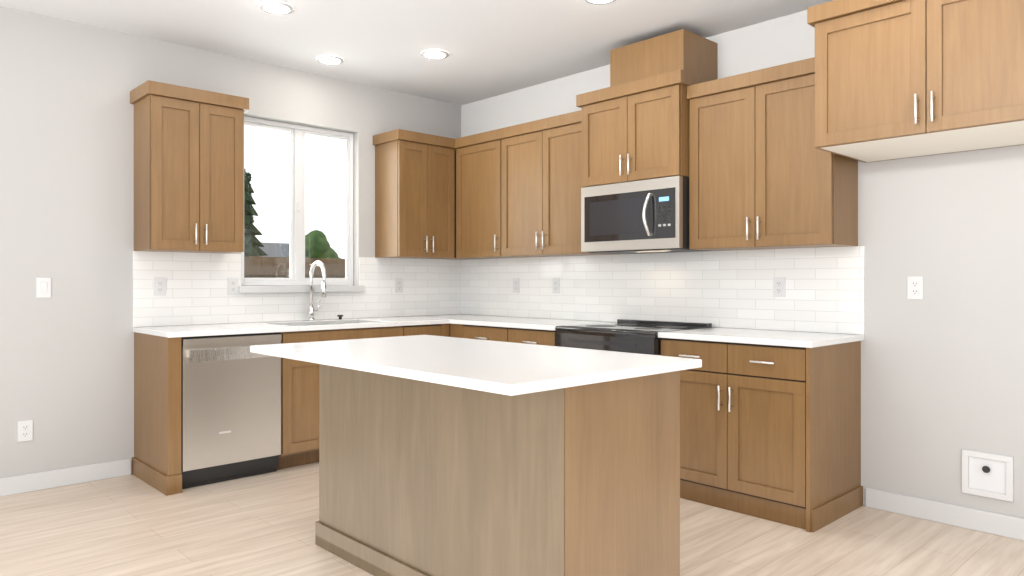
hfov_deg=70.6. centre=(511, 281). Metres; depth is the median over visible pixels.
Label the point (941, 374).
wall
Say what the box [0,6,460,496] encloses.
wall
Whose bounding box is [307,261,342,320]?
faucet
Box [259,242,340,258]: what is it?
house
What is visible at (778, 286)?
outlet
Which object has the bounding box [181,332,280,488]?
dishwasher
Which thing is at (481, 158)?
upper cabinet
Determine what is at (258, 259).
fence
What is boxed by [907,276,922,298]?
outlet
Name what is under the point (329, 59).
recessed light
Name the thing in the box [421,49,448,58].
recessed light
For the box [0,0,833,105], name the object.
ceiling
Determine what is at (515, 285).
outlet
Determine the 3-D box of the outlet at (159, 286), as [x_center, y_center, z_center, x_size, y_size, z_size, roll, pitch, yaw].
[-2.243,0.032,4.602,0.072,0.116,0.008,0,0,-43]
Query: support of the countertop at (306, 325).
on the base cabinet at (156, 461)
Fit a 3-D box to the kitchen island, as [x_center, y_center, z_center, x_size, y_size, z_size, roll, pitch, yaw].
[-0.126,0.759,2.972,0.672,0.884,1.536,0,0,-43]
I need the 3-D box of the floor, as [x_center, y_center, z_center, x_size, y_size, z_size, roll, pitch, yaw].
[-0.656,1.230,1.027,7.880,0.060,7.680,0,0,-43]
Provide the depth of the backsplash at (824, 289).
4.65 m
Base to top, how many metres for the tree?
2.879 m
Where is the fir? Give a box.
[244,168,267,256]
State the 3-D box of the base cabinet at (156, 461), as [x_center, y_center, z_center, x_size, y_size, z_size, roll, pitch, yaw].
[-1.183,0.758,5.176,2.649,0.884,0.654,0,0,-43]
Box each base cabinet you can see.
[132,324,449,495]
[450,324,559,346]
[661,338,862,532]
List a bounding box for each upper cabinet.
[130,80,248,252]
[373,129,472,259]
[455,127,506,258]
[507,110,615,257]
[576,29,717,187]
[687,57,857,250]
[807,0,1023,162]
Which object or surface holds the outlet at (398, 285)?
attached to the backsplash at (196, 283)
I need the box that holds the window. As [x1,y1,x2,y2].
[241,116,352,285]
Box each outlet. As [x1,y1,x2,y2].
[17,420,32,441]
[154,277,165,295]
[228,278,237,294]
[395,278,402,292]
[513,278,518,292]
[552,278,559,292]
[773,277,784,296]
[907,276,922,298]
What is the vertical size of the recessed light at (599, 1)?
0.011 m
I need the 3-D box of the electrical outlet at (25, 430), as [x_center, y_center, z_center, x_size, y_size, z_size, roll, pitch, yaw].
[-2.772,0.850,4.114,0.072,0.116,0.008,0,0,-43]
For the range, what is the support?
on the floor
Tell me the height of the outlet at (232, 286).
0.116 m
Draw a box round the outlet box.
[962,449,1012,501]
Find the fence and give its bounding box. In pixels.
[244,256,344,285]
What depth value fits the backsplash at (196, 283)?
5.08 m
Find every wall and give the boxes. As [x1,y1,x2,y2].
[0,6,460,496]
[461,10,1023,540]
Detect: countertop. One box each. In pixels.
[133,314,468,337]
[250,335,701,398]
[449,315,611,330]
[658,327,864,347]
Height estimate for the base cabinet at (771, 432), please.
0.884 m
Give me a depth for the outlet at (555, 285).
5.48 m
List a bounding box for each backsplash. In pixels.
[133,251,460,326]
[461,246,864,334]
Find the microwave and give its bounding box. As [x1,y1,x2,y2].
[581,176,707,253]
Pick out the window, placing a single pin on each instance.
(297, 141)
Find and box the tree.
[288,230,338,258]
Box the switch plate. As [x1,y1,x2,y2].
[36,278,50,297]
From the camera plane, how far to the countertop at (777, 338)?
3.82 m
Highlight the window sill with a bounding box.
[238,285,364,292]
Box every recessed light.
[259,1,293,14]
[316,55,343,64]
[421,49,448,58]
[585,0,615,3]
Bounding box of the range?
[555,319,715,355]
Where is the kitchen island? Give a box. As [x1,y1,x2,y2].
[315,363,679,575]
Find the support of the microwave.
attached to the upper cabinet at (635, 121)
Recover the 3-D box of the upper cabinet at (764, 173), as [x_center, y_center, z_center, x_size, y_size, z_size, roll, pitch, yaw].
[1.449,-0.671,4.063,0.364,0.962,0.863,0,0,-43]
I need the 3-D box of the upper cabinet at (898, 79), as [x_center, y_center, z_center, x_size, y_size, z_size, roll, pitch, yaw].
[1.980,-0.967,3.285,0.664,0.666,1.009,0,0,-43]
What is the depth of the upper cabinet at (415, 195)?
5.63 m
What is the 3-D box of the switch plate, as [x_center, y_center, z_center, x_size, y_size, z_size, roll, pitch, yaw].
[-2.706,0.035,4.175,0.072,0.116,0.011,0,0,-43]
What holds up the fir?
on the ground
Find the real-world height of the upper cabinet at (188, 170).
0.992 m
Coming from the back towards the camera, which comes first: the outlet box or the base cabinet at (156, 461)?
the base cabinet at (156, 461)
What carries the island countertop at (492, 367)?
on the kitchen island
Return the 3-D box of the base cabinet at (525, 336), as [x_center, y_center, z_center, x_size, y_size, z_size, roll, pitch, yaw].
[0.131,0.758,5.241,0.654,0.884,1.124,0,0,-43]
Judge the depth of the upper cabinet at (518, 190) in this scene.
5.13 m
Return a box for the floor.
[0,462,1023,575]
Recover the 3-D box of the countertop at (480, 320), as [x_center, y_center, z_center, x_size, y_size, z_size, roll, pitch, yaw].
[0.147,0.300,5.229,0.647,0.030,1.088,0,0,-44]
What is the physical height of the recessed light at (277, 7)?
0.011 m
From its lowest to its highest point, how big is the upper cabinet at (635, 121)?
0.863 m
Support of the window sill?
attached to the wall at (66, 216)

